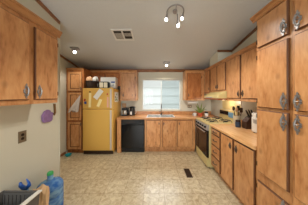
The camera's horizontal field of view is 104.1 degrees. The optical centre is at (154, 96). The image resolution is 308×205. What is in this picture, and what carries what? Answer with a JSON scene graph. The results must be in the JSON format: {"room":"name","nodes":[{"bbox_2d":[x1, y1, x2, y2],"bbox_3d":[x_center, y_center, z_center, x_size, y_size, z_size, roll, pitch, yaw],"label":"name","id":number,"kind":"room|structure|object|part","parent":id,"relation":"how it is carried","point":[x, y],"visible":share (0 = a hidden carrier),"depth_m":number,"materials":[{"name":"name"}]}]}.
{"room":"kitchen","nodes":[
{"label":"kitchen","id":0,"kind":"room"},
{"bbox_2d":[0,0,58,191],"bbox_3d":[-1.590,-0.032,-0.635,0.100,2.998,5.130,0,0,0],"label":"wall","id":1,"kind":"structure","parent":0,"point":[31,159],"depth_m":1.48,"materials":[{"name":"beige paint"}]},
{"bbox_2d":[18,130,26,143],"bbox_3d":[-1.534,0.467,1.390,0.010,0.132,0.086,0,0,0],"label":"wall outlet","id":2,"kind":"object","parent":1,"relation":"attached to","point":[22,135],"visible":1,"depth_m":1.39,"materials":[{"name":"beige plastic"}]},
{"bbox_2d":[0,0,61,105],"bbox_3d":[-1.351,-0.368,1.165,0.369,0.890,0.730,0,0,0],"label":"upper cabinet","id":3,"kind":"object","parent":1,"relation":"attached to","point":[28,43],"visible":1,"depth_m":1.11,"materials":[{"name":"brown wood"}]},
{"bbox_3d":[-1.209,-0.332,0.991,0.020,0.733,0.322,0,0,0],"label":"door","id":4,"kind":"part","parent":3,"relation":"part of","materials":[{"name":"brown wood"}]},
{"bbox_3d":[-1.182,-0.048,1.118,0.032,0.143,0.056,0,0,0],"label":"handle","id":5,"kind":"part","parent":3,"relation":"part of","materials":[{"name":"grey metal"}]},
{"bbox_3d":[-1.200,-0.775,1.165,0.039,0.075,0.730,0,0,0],"label":"cornice","id":6,"kind":"part","parent":3,"relation":"part of","materials":[{"name":"brown wood"}]},
{"bbox_3d":[-1.182,-0.048,1.245,0.032,0.143,0.056,0,0,0],"label":"handle","id":7,"kind":"part","parent":3,"relation":"part of","materials":[{"name":"grey metal"}]},
{"bbox_3d":[-1.209,-0.332,1.345,0.020,0.733,0.280,0,0,0],"label":"door","id":8,"kind":"part","parent":3,"relation":"part of","materials":[{"name":"brown wood"}]},
{"bbox_2d":[41,110,52,122],"bbox_3d":[-1.523,0.278,1.702,0.028,0.178,0.172,0,0,0],"label":"oven mitt","id":9,"kind":"object","parent":1,"relation":"hanging from","point":[47,116],"visible":1,"depth_m":1.68,"materials":[{"name":"purple fabric"}]},
{"bbox_2d":[35,0,59,23],"bbox_3d":[-1.530,-1.342,1.115,0.017,0.374,1.630,0,0,0],"label":"trim","id":10,"kind":"structure","parent":1,"relation":"attached to","point":[39,2],"depth_m":1.72,"materials":[{"name":"brown wood"}]},
{"bbox_2d":[60,57,76,153],"bbox_3d":[-2.340,0.121,2.785,0.100,2.692,1.910,0,0,0],"label":"wall","id":11,"kind":"structure","parent":0,"point":[64,64],"depth_m":3.00,"materials":[{"name":"beige paint"}]},
{"bbox_2d":[60,54,79,67],"bbox_3d":[-2.280,-1.000,2.825,0.017,0.402,1.770,0,0,0],"label":"trim","id":12,"kind":"structure","parent":11,"relation":"attached to","point":[63,57],"depth_m":3.15,"materials":[{"name":"brown wood"}]},
{"bbox_2d":[60,143,242,204],"bbox_3d":[-0.275,1.517,0.270,4.330,0.100,7.240,0,0,0],"label":"floor","id":13,"kind":"structure","parent":0,"point":[146,177],"depth_m":2.12,"materials":[{"name":"tile"}]},
{"bbox_2d":[0,190,41,204],"bbox_3d":[-1.315,1.198,0.949,0.386,0.538,0.498,0,0,0],"label":"laundry hamper","id":14,"kind":"object","parent":13,"relation":"on","point":[7,197],"visible":1,"depth_m":1.17,"materials":[{"name":"grey plastic"}]},
{"bbox_2d":[18,178,30,189],"bbox_3d":[-1.410,1.178,1.300,0.160,0.576,0.160,0,0,0],"label":"toy","id":15,"kind":"object","parent":13,"relation":"on","point":[21,186],"visible":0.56,"depth_m":1.29,"materials":[{"name":"blue plastic"}]},
{"bbox_2d":[33,184,49,204],"bbox_3d":[-1.235,1.223,1.304,0.170,0.484,0.129,0,0,0],"label":"paper bag","id":16,"kind":"object","parent":13,"relation":"on","point":[44,195],"visible":0.61,"depth_m":1.29,"materials":[{"name":"brown paper"}]},
{"bbox_2d":[36,170,63,204],"bbox_3d":[-1.335,1.214,1.530,0.272,0.504,0.272,0,0,20],"label":"water bottle","id":17,"kind":"object","parent":13,"relation":"on","point":[56,184],"visible":0.74,"depth_m":1.50,"materials":[{"name":"blue plastic"}]},
{"bbox_2d":[66,68,90,152],"bbox_3d":[-2.052,0.372,3.378,0.440,2.190,0.683,0,0,0],"label":"pantry cabinet","id":18,"kind":"object","parent":13,"relation":"on","point":[75,77],"visible":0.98,"depth_m":3.06,"materials":[{"name":"red wood"}]},
{"bbox_2d":[68,96,79,111],"bbox_3d":[-2.032,0.192,3.022,0.310,0.430,0.058,0,0,0],"label":"plastic bag","id":19,"kind":"object","parent":18,"relation":"hanging from","point":[75,107],"visible":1,"depth_m":3.01,"materials":[{"name":"white plastic"}]},
{"bbox_3d":[-2.047,1.002,3.069,0.360,0.710,0.020,0,0,0],"label":"door","id":20,"kind":"part","parent":18,"relation":"part of","materials":[{"name":"brown wood"}]},
{"bbox_3d":[-2.047,0.257,3.069,0.360,0.720,0.020,0,0,0],"label":"door","id":21,"kind":"part","parent":18,"relation":"part of","materials":[{"name":"brown wood"}]},
{"bbox_3d":[-2.047,-0.383,3.069,0.360,0.500,0.020,0,0,0],"label":"door","id":22,"kind":"part","parent":18,"relation":"part of","materials":[{"name":"brown wood"}]},
{"bbox_3d":[-2.052,-0.698,3.064,0.440,0.050,0.029,0,0,0],"label":"cornice","id":23,"kind":"part","parent":18,"relation":"part of","materials":[{"name":"brown wood"}]},
{"bbox_2d":[83,87,120,153],"bbox_3d":[-1.430,0.623,3.339,0.760,1.688,0.722,0,0,0],"label":"refrigerator","id":24,"kind":"object","parent":13,"relation":"on","point":[99,123],"visible":0.94,"depth_m":3.00,"materials":[{"name":"gold metal"}]},
{"bbox_2d":[85,81,98,87],"bbox_3d":[-1.655,-0.300,3.180,0.338,0.187,0.338,0,0,0],"label":"basket","id":25,"kind":"object","parent":24,"relation":"on","point":[89,84],"visible":0.8,"depth_m":3.05,"materials":[{"name":"wicker"}]},
{"bbox_2d":[94,89,102,99],"bbox_3d":[-1.415,-0.053,2.997,0.259,0.288,0.004,0,0,0],"label":"paper sheet","id":26,"kind":"object","parent":24,"relation":"attached to","point":[99,92],"visible":1,"depth_m":3.00,"materials":[{"name":"white paper"}]},
{"bbox_3d":[-1.430,0.846,3.031,0.760,1.033,0.062,0,0,0],"label":"door","id":27,"kind":"part","parent":24,"relation":"part of","materials":[{"name":"gold metal"}]},
{"bbox_3d":[-1.430,0.057,3.031,0.760,0.524,0.062,0,0,0],"label":"freezer door","id":28,"kind":"part","parent":24,"relation":"part of","materials":[{"name":"gold metal"}]},
{"bbox_2d":[97,82,109,87],"bbox_3d":[-1.330,-0.289,3.104,0.314,0.176,0.081,0,0,0],"label":"radio","id":29,"kind":"object","parent":24,"relation":"on","point":[100,84],"visible":0.83,"depth_m":3.06,"materials":[{"name":"black plastic"}]},
{"bbox_2d":[101,77,117,88],"bbox_3d":[-1.262,-0.357,3.307,0.405,0.315,0.206,0,0,0],"label":"appliance","id":30,"kind":"object","parent":24,"relation":"on","point":[113,81],"visible":0.66,"depth_m":3.22,"materials":[{"name":"plastic"}]},
{"bbox_3d":[-1.103,0.841,2.989,0.043,0.992,0.022,0,0,0],"label":"door handle","id":31,"kind":"part","parent":24,"relation":"part of","materials":[{"name":"white plastic"}]},
{"bbox_3d":[-1.103,0.057,2.989,0.043,0.490,0.022,0,0,0],"label":"door handle","id":32,"kind":"part","parent":24,"relation":"part of","materials":[{"name":"white plastic"}]},
{"bbox_2d":[115,92,118,101],"bbox_3d":[-1.046,0.017,3.280,0.006,0.260,0.320,0,0,0],"label":"paper sheet","id":33,"kind":"object","parent":24,"relation":"attached to","point":[116,93],"visible":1,"depth_m":3.26,"materials":[{"name":"white paper"}]},
{"bbox_2d":[117,119,121,152],"bbox_3d":[-0.935,1.033,3.421,0.100,0.868,0.618,0,0,0],"label":"end panel","id":34,"kind":"object","parent":13,"relation":"on","point":[119,149],"visible":0.47,"depth_m":3.11,"materials":[{"name":"brown wood"}]},
{"bbox_2d":[121,119,144,151],"bbox_3d":[-0.580,1.036,3.389,0.590,0.862,0.602,0,0,0],"label":"dishwasher","id":35,"kind":"object","parent":13,"relation":"on","point":[132,130],"visible":1,"depth_m":3.11,"materials":[{"name":"black plastic"}]},
{"bbox_3d":[-0.580,1.044,3.124,0.586,0.595,0.028,0,0,0],"label":"door","id":36,"kind":"part","parent":35,"relation":"part of","materials":[{"name":"black metal"}]},
{"bbox_3d":[-0.580,0.672,3.121,0.586,0.130,0.034,0,0,0],"label":"control panel","id":37,"kind":"part","parent":35,"relation":"part of","materials":[{"name":"black plastic"}]},
{"bbox_2d":[145,119,176,150],"bbox_3d":[0.146,1.033,3.409,0.832,0.868,0.642,0,0,0],"label":"base cabinet","id":38,"kind":"object","parent":13,"relation":"on","point":[160,134],"visible":0.99,"depth_m":3.11,"materials":[{"name":"brown wood"}]},
{"bbox_3d":[-0.042,0.972,3.119,0.367,0.700,0.020,0,0,0],"label":"door","id":39,"kind":"part","parent":38,"relation":"part of","materials":[{"name":"brown wood"}]},
{"bbox_2d":[117,111,219,118],"bbox_3d":[0.372,0.529,3.418,2.725,0.135,0.636,0,0,0],"label":"countertop","id":40,"kind":"structure","parent":38,"relation":"on","point":[139,114],"depth_m":3.48,"materials":[{"name":"laminate"}]},
{"bbox_2d":[122,107,128,115],"bbox_3d":[-0.860,0.444,3.490,0.170,0.225,0.220,0,0,0],"label":"coffee maker","id":41,"kind":"object","parent":40,"relation":"on","point":[125,109],"visible":0.98,"depth_m":3.41,"materials":[{"name":"black plastic"}]},
{"bbox_2d":[129,106,135,115],"bbox_3d":[-0.662,0.425,3.498,0.180,0.262,0.174,0,0,-45],"label":"coffee maker","id":42,"kind":"object","parent":40,"relation":"on","point":[132,108],"visible":1,"depth_m":3.44,"materials":[{"name":"black metal"}]},
{"bbox_2d":[147,115,174,116],"bbox_3d":[0.155,0.632,3.395,0.760,0.167,0.420,0,0,0],"label":"sink","id":43,"kind":"object","parent":40,"relation":"in","point":[147,115],"visible":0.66,"depth_m":3.53,"materials":[{"name":"metal"}]},
{"bbox_2d":[194,103,205,115],"bbox_3d":[1.261,0.353,3.424,0.336,0.405,0.460,0,0,14],"label":"aloe","id":44,"kind":"object","parent":40,"relation":"on","point":[200,110],"visible":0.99,"depth_m":3.33,"materials":[{"name":"plant"}]},
{"bbox_3d":[0.370,0.972,3.119,0.355,0.700,0.020,0,0,0],"label":"door","id":45,"kind":"part","parent":38,"relation":"part of","materials":[{"name":"brown wood"}]},
{"bbox_2d":[176,119,194,150],"bbox_3d":[0.808,1.033,3.409,0.484,0.868,0.642,0,0,0],"label":"base cabinet","id":46,"kind":"object","parent":13,"relation":"on","point":[185,127],"visible":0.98,"depth_m":3.11,"materials":[{"name":"brown wood"}]},
{"bbox_3d":[0.778,0.972,3.119,0.385,0.700,0.020,0,0,0],"label":"door","id":47,"kind":"part","parent":46,"relation":"part of","materials":[{"name":"brown wood"}]},
{"bbox_2d":[184,169,192,177],"bbox_3d":[0.632,1.463,2.295,0.110,0.006,0.260,0,0,0],"label":"floor vent","id":48,"kind":"object","parent":13,"relation":"in","point":[187,171],"visible":1,"depth_m":2.27,"materials":[{"name":"brown metal"}]},
{"bbox_2d":[185,169,191,176],"bbox_3d":[0.632,1.464,2.295,0.084,0.005,0.230,0,0,0],"label":"grille","id":49,"kind":"object","parent":48,"relation":"attached to","point":[187,171],"depth_m":2.27,"materials":[{"name":"brown metal"}]},
{"bbox_2d":[195,109,239,167],"bbox_3d":[1.362,0.892,2.756,0.716,1.150,0.674,0,0,0],"label":"range","id":50,"kind":"object","parent":13,"relation":"on","point":[203,128],"visible":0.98,"depth_m":2.61,"materials":[{"name":"gold metal"}]},
{"bbox_3d":[1.075,1.347,2.756,0.037,0.170,0.648,0,0,0],"label":"storage drawer","id":51,"kind":"part","parent":50,"relation":"part of","materials":[{"name":"gold metal"}]},
{"bbox_3d":[1.073,0.977,2.756,0.039,0.550,0.648,0,0,0],"label":"oven door","id":52,"kind":"part","parent":50,"relation":"part of","materials":[{"name":"black glass"}]},
{"bbox_3d":[1.071,0.637,2.756,0.046,0.109,0.662,0,0,0],"label":"control panel","id":53,"kind":"part","parent":50,"relation":"part of","materials":[{"name":"silver metal"}]},
{"bbox_2d":[196,118,232,124],"bbox_3d":[1.390,0.565,2.756,0.660,0.032,0.674,0,0,0],"label":"cooktop","id":54,"kind":"object","parent":50,"relation":"in","point":[205,121],"depth_m":2.61,"materials":[{"name":"gold metal"}]},
{"bbox_2d":[211,127,224,181],"bbox_3d":[1.406,1.033,2.229,0.658,0.868,0.352,0,0,0],"label":"base cabinet","id":55,"kind":"object","parent":13,"relation":"on","point":[215,135],"visible":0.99,"depth_m":2.17,"materials":[{"name":"brown wood"}]},
{"bbox_3d":[1.124,1.243,2.228,0.020,0.208,0.315,0,0,0],"label":"drawer","id":56,"kind":"part","parent":55,"relation":"part of","materials":[{"name":"brown wood"}]},
{"bbox_3d":[1.124,1.030,2.228,0.020,0.197,0.315,0,0,0],"label":"drawer","id":57,"kind":"part","parent":55,"relation":"part of","materials":[{"name":"brown wood"}]},
{"bbox_3d":[1.124,0.824,2.228,0.020,0.197,0.315,0,0,0],"label":"drawer","id":58,"kind":"part","parent":55,"relation":"part of","materials":[{"name":"brown wood"}]},
{"bbox_3d":[1.124,0.666,2.228,0.020,0.098,0.315,0,0,0],"label":"drawer","id":59,"kind":"part","parent":55,"relation":"part of","materials":[{"name":"brown wood"}]},
{"bbox_2d":[221,132,256,204],"bbox_3d":[1.411,1.033,1.692,0.648,0.868,0.715,0,0,0],"label":"base cabinet","id":60,"kind":"object","parent":13,"relation":"on","point":[238,160],"visible":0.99,"depth_m":1.58,"materials":[{"name":"brown wood"}]},
{"bbox_3d":[1.124,0.982,1.877,0.020,0.730,0.305,0,0,0],"label":"door","id":61,"kind":"part","parent":60,"relation":"part of","materials":[{"name":"brown wood"}]},
{"bbox_2d":[210,119,256,149],"bbox_3d":[1.418,0.529,1.868,0.636,0.135,1.080,0,0,0],"label":"countertop","id":62,"kind":"structure","parent":60,"relation":"on","point":[246,137],"depth_m":1.80,"materials":[{"name":"laminate"}]},
{"bbox_2d":[233,115,240,124],"bbox_3d":[1.585,0.465,2.315,0.136,0.182,0.135,0,0,0],"label":"utensil crock","id":63,"kind":"object","parent":62,"relation":"on","point":[238,117],"visible":0.51,"depth_m":2.28,"materials":[{"name":"beige ceramic"}]},
{"bbox_2d":[235,120,240,127],"bbox_3d":[1.500,0.492,2.170,0.086,0.128,0.085,0,0,0],"label":"jar","id":64,"kind":"object","parent":62,"relation":"on","point":[237,122],"visible":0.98,"depth_m":2.14,"materials":[{"name":"blue plastic"}]},
{"bbox_2d":[242,115,251,128],"bbox_3d":[1.620,0.442,2.080,0.150,0.228,0.110,0,0,0],"label":"knife block","id":65,"kind":"object","parent":62,"relation":"on","point":[247,121],"visible":0.65,"depth_m":2.03,"materials":[{"name":"brown wood"}]},
{"bbox_2d":[252,113,256,132],"bbox_3d":[1.596,0.404,1.740,0.218,0.305,0.250,0,0,0],"label":"coffee maker","id":66,"kind":"object","parent":62,"relation":"on","point":[254,119],"visible":0.27,"depth_m":1.80,"materials":[{"name":"white plastic"}]},
{"bbox_3d":[1.124,0.982,1.520,0.020,0.730,0.340,0,0,0],"label":"door","id":67,"kind":"part","parent":60,"relation":"part of","materials":[{"name":"brown wood"}]},
{"bbox_2d":[250,0,292,204],"bbox_3d":[1.402,0.290,1.175,0.666,2.353,0.390,0,0,0],"label":"pantry cabinet","id":68,"kind":"object","parent":13,"relation":"on","point":[274,27],"visible":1,"depth_m":1.11,"materials":[{"name":"brown wood"}]},
{"bbox_3d":[1.102,-0.859,1.175,0.044,0.055,0.390,0,0,0],"label":"cornice","id":69,"kind":"part","parent":68,"relation":"part of","materials":[{"name":"brown wood"}]},
{"bbox_3d":[1.114,1.129,1.151,0.020,0.455,0.303,0,0,0],"label":"door","id":70,"kind":"part","parent":68,"relation":"part of","materials":[{"name":"brown wood"}]},
{"bbox_3d":[1.114,0.472,1.151,0.020,0.660,0.303,0,0,0],"label":"door","id":71,"kind":"part","parent":68,"relation":"part of","materials":[{"name":"brown wood"}]},
{"bbox_3d":[1.114,-0.185,1.151,0.020,0.605,0.303,0,0,0],"label":"door","id":72,"kind":"part","parent":68,"relation":"part of","materials":[{"name":"brown wood"}]},
{"bbox_3d":[1.114,-0.668,1.151,0.020,0.300,0.303,0,0,0],"label":"door","id":73,"kind":"part","parent":68,"relation":"part of","materials":[{"name":"brown wood"}]},
{"bbox_3d":[1.086,0.222,1.030,0.034,0.153,0.060,0,0,0],"label":"handle","id":74,"kind":"part","parent":68,"relation":"part of","materials":[{"name":"grey metal"}]},
{"bbox_3d":[1.086,0.042,1.030,0.034,0.153,0.060,0,0,0],"label":"handle","id":75,"kind":"part","parent":68,"relation":"part of","materials":[{"name":"grey metal"}]},
{"bbox_3d":[1.086,-0.593,1.030,0.034,0.153,0.060,0,0,0],"label":"handle","id":76,"kind":"part","parent":68,"relation":"part of","materials":[{"name":"grey metal"}]},
{"bbox_2d":[293,0,307,204],"bbox_3d":[1.402,0.290,0.798,0.666,2.353,0.360,0,0,0],"label":"pantry cabinet","id":77,"kind":"object","parent":13,"relation":"on","point":[300,7],"visible":1,"depth_m":0.91,"materials":[{"name":"brown wood"}]},
{"bbox_3d":[1.086,0.222,0.928,0.034,0.153,0.060,0,0,0],"label":"handle","id":78,"kind":"part","parent":77,"relation":"part of","materials":[{"name":"grey metal"}]},
{"bbox_3d":[1.086,0.042,0.928,0.034,0.153,0.060,0,0,0],"label":"handle","id":79,"kind":"part","parent":77,"relation":"part of","materials":[{"name":"grey metal"}]},
{"bbox_3d":[1.086,-0.593,0.928,0.034,0.153,0.060,0,0,0],"label":"handle","id":80,"kind":"part","parent":77,"relation":"part of","materials":[{"name":"grey metal"}]},
{"bbox_3d":[1.114,0.472,0.799,0.020,0.660,0.313,0,0,0],"label":"door","id":81,"kind":"part","parent":77,"relation":"part of","materials":[{"name":"brown wood"}]},
{"bbox_3d":[1.114,-0.185,0.799,0.020,0.605,0.313,0,0,0],"label":"door","id":82,"kind":"part","parent":77,"relation":"part of","materials":[{"name":"brown wood"}]},
{"bbox_3d":[1.114,-0.668,0.799,0.020,0.300,0.313,0,0,0],"label":"door","id":83,"kind":"part","parent":77,"relation":"part of","materials":[{"name":"brown wood"}]},
{"bbox_2d":[40,0,271,68],"bbox_3d":[-0.275,-1.216,0.270,4.330,0.830,7.240,0,0,0],"label":"ceiling","id":84,"kind":"structure","parent":0,"point":[206,27],"depth_m":2.13,"materials":[{"name":"paint"}]},
{"bbox_2d":[70,47,79,53],"bbox_3d":[-1.760,-1.002,2.637,0.170,0.129,0.091,0,0,-7],"label":"ceiling spotlight","id":85,"kind":"object","parent":84,"relation":"attached to","point":[71,48],"visible":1,"depth_m":2.61,"materials":[{"name":"grey metal"}]},
{"bbox_2d":[111,29,134,40],"bbox_3d":[-0.590,-1.136,2.233,0.370,0.069,0.287,0,0,0],"label":"ceiling vent","id":86,"kind":"object","parent":84,"relation":"in","point":[119,34],"visible":1,"depth_m":2.21,"materials":[{"name":"white metal"}]},
{"bbox_2d":[165,4,183,26],"bbox_3d":[0.281,-1.124,1.687,0.276,0.244,0.182,0,0,0],"label":"ceiling spotlight","id":87,"kind":"object","parent":84,"relation":"attached to","point":[176,5],"visible":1,"depth_m":1.72,"materials":[{"name":"grey metal"}]},
{"bbox_2d":[118,72,210,142],"bbox_3d":[-0.275,0.312,3.800,4.030,2.310,0.120,0,0,0],"label":"wall","id":88,"kind":"structure","parent":0,"point":[206,102],"depth_m":3.74,"materials":[{"name":"beige paint"}]},
{"bbox_2d":[90,70,119,86],"bbox_3d":[-1.407,-0.513,3.565,0.835,0.440,0.340,0,0,0],"label":"upper cabinet","id":89,"kind":"object","parent":88,"relation":"attached to","point":[98,73],"visible":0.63,"depth_m":3.40,"materials":[{"name":"red wood"}]},
{"bbox_3d":[-1.607,-0.488,3.409,0.375,0.330,0.020,0,0,0],"label":"door","id":90,"kind":"part","parent":89,"relation":"part of","materials":[{"name":"red wood"}]},
{"bbox_3d":[-1.407,-0.708,3.407,0.835,0.050,0.024,0,0,0],"label":"cornice","id":91,"kind":"part","parent":89,"relation":"part of","materials":[{"name":"brown wood"}]},
{"bbox_3d":[-1.208,-0.488,3.409,0.375,0.330,0.020,0,0,0],"label":"door","id":92,"kind":"part","parent":89,"relation":"part of","materials":[{"name":"red wood"}]},
{"bbox_2d":[120,70,137,100],"bbox_3d":[-0.755,-0.305,3.555,0.460,0.855,0.360,0,0,0],"label":"upper cabinet","id":93,"kind":"object","parent":88,"relation":"attached to","point":[128,78],"visible":1,"depth_m":3.40,"materials":[{"name":"brown wood"}]},
{"bbox_3d":[-0.752,-0.285,3.409,0.375,0.735,0.020,0,0,0],"label":"door","id":94,"kind":"part","parent":93,"relation":"part of","materials":[{"name":"brown wood"}]},
{"bbox_3d":[-0.755,-0.708,3.407,0.460,0.050,0.024,0,0,0],"label":"cornice","id":95,"kind":"part","parent":93,"relation":"part of","materials":[{"name":"brown wood"}]},
{"bbox_2d":[87,69,204,71],"bbox_3d":[-0.275,-0.794,3.721,4.026,0.082,0.035,0,0,0],"label":"trim","id":96,"kind":"structure","parent":88,"relation":"attached to","point":[138,70],"depth_m":3.71,"materials":[{"name":"brown wood"}]},
{"bbox_2d":[141,78,182,109],"bbox_3d":[0.203,-0.081,3.783,1.305,1.005,0.114,0,0,0],"label":"window","id":97,"kind":"structure","parent":88,"relation":"in","point":[141,78],"depth_m":3.75,"materials":[{"name":"white plastic"}]},
{"bbox_3d":[0.482,-0.053,3.814,0.599,0.914,0.025,0,0,0],"label":"sash","id":98,"kind":"part","parent":97,"relation":"part of","materials":[{"name":"white glass"}]},
{"bbox_2d":[129,111,210,113],"bbox_3d":[0.372,0.509,3.724,2.725,0.094,0.024,0,0,0],"label":"backsplash","id":99,"kind":"structure","parent":88,"relation":"attached to","point":[137,112],"depth_m":3.71,"materials":[{"name":"brown wood"}]},
{"bbox_2d":[183,70,203,99],"bbox_3d":[1.137,-0.308,3.555,0.545,0.850,0.360,0,0,0],"label":"upper cabinet","id":100,"kind":"object","parent":88,"relation":"attached to","point":[193,80],"visible":1,"depth_m":3.40,"materials":[{"name":"brown wood"}]},
{"bbox_2d":[188,100,197,103],"bbox_3d":[1.110,0.167,3.520,0.304,0.096,0.072,0,0,0],"label":"paper towel holder","id":101,"kind":"object","parent":100,"relation":"attached to","point":[189,102],"visible":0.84,"depth_m":3.50,"materials":[{"name":"white plastic"}]},
{"bbox_3d":[1.113,-0.285,3.409,0.405,0.735,0.020,0,0,0],"label":"door","id":102,"kind":"part","parent":100,"relation":"part of","materials":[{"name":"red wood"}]},
{"bbox_3d":[1.123,-0.708,3.407,0.515,0.050,0.024,0,0,0],"label":"cornice","id":103,"kind":"part","parent":100,"relation":"part of","materials":[{"name":"brown wood"}]},
{"bbox_2d":[211,30,256,119],"bbox_3d":[1.800,-0.032,0.270,0.120,2.998,6.940,0,0,0],"label":"wall","id":104,"kind":"structure","parent":0,"point":[216,105],"depth_m":2.36,"materials":[{"name":"beige paint"}]},
{"bbox_2d":[204,67,210,93],"bbox_3d":[1.556,-0.413,3.232,0.358,0.680,0.360,0,0,0],"label":"upper cabinet","id":105,"kind":"object","parent":104,"relation":"attached to","point":[207,70],"visible":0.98,"depth_m":3.20,"materials":[{"name":"brown wood"}]},
{"bbox_3d":[1.409,-0.391,3.232,0.020,0.585,0.320,0,0,0],"label":"door","id":106,"kind":"part","parent":105,"relation":"part of","materials":[{"name":"brown wood"}]},
{"bbox_2d":[204,91,226,99],"bbox_3d":[1.484,-0.008,2.713,0.483,0.184,0.680,0,0,0],"label":"range hood","id":107,"kind":"object","parent":104,"relation":"attached to","point":[222,95],"visible":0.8,"depth_m":2.48,"materials":[{"name":"gold metal"}]},
{"bbox_2d":[210,59,226,91],"bbox_3d":[1.555,-0.428,2.710,0.360,0.650,0.676,0,0,0],"label":"upper cabinet","id":108,"kind":"object","parent":104,"relation":"attached to","point":[219,69],"visible":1,"depth_m":2.60,"materials":[{"name":"brown wood"}]},
{"bbox_3d":[1.409,-0.406,2.874,0.020,0.555,0.308,0,0,0],"label":"door","id":109,"kind":"part","parent":108,"relation":"part of","materials":[{"name":"brown wood"}]},
{"bbox_3d":[1.402,-0.728,2.710,0.034,0.050,0.676,0,0,0],"label":"cornice","id":110,"kind":"part","parent":108,"relation":"part of","materials":[{"name":"brown wood"}]},
{"bbox_3d":[1.409,-0.406,2.550,0.020,0.555,0.313,0,0,0],"label":"door","id":111,"kind":"part","parent":108,"relation":"part of","materials":[{"name":"brown wood"}]},
{"bbox_2d":[210,52,231,65],"bbox_3d":[1.579,-0.906,2.915,0.318,0.277,0.410,0,0,0],"label":"wall","id":112,"kind":"structure","parent":104,"relation":"attached to","point":[218,56],"depth_m":2.71,"materials":[{"name":"beige paint"}]},
{"bbox_2d":[217,50,231,51],"bbox_3d":[1.572,-1.018,2.703,0.328,0.046,0.013,0,0,0],"label":"trim","id":113,"kind":"structure","parent":112,"relation":"attached to","point":[217,50],"depth_m":2.70,"materials":[{"name":"brown wood"}]},
{"bbox_2d":[222,100,240,110],"bbox_3d":[1.736,0.115,2.755,0.005,0.385,0.670,0,0,0],"label":"panel","id":114,"kind":"object","parent":104,"relation":"attached to","point":[226,104],"visible":0.5,"depth_m":2.76,"materials":[{"name":"gold metal"}]},
{"bbox_2d":[225,42,256,101],"bbox_3d":[1.554,-0.336,1.986,0.363,0.835,0.765,0,0,0],"label":"upper cabinet","id":115,"kind":"object","parent":104,"relation":"attached to","point":[241,65],"visible":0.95,"depth_m":1.90,"materials":[{"name":"brown wood"}]},
{"bbox_3d":[1.409,-0.323,2.158,0.020,0.720,0.360,0,0,0],"label":"door","id":116,"kind":"part","parent":115,"relation":"part of","materials":[{"name":"brown wood"}]},
{"bbox_3d":[1.402,-0.728,1.986,0.034,0.050,0.765,0,0,0],"label":"cornice","id":117,"kind":"part","parent":115,"relation":"part of","materials":[{"name":"brown wood"}]},
{"bbox_3d":[1.409,-0.323,1.788,0.020,0.720,0.320,0,0,0],"label":"door","id":118,"kind":"part","parent":115,"relation":"part of","materials":[{"name":"brown wood"}]},
{"bbox_2d":[232,28,255,51],"bbox_3d":[1.730,-1.264,1.504,0.017,0.530,2.409,0,0,0],"label":"trim","id":119,"kind":"structure","parent":104,"relation":"attached to","point":[254,29],"depth_m":2.31,"materials":[{"name":"brown wood"}]},
{"label":"outside","id":120,"kind":"structure","parent":0,"visible":0},
{"bbox_3d":[0.500,2.152,5.070,13.000,0.130,2.260,0,0,0],"label":"ground","id":121,"kind":"structure","parent":120,"visible":0},
{"bbox_2d":[143,80,178,108],"bbox_3d":[0.500,-0.453,6.350,11.000,5.040,0.300,0,0,0],"label":"wall","id":122,"kind":"structure","parent":121,"relation":"on","point":[151,88],"depth_m":6.22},
{"bbox_3d":[-1.965,0.131,1.880,0.650,2.672,0.100,0,0,0],"label":"wall","id":123,"kind":"structure","parent":0,"visible":0},
{"bbox_2d":[59,24,59,176],"bbox_3d":[-1.587,0.136,1.937,0.106,2.662,0.011,0,0,0],"label":"trim","id":124,"kind":"structure","parent":123,"relation":"attached to","point":[59,24],"depth_m":1.93,"materials":[{"name":"beige paint"}]}
]}

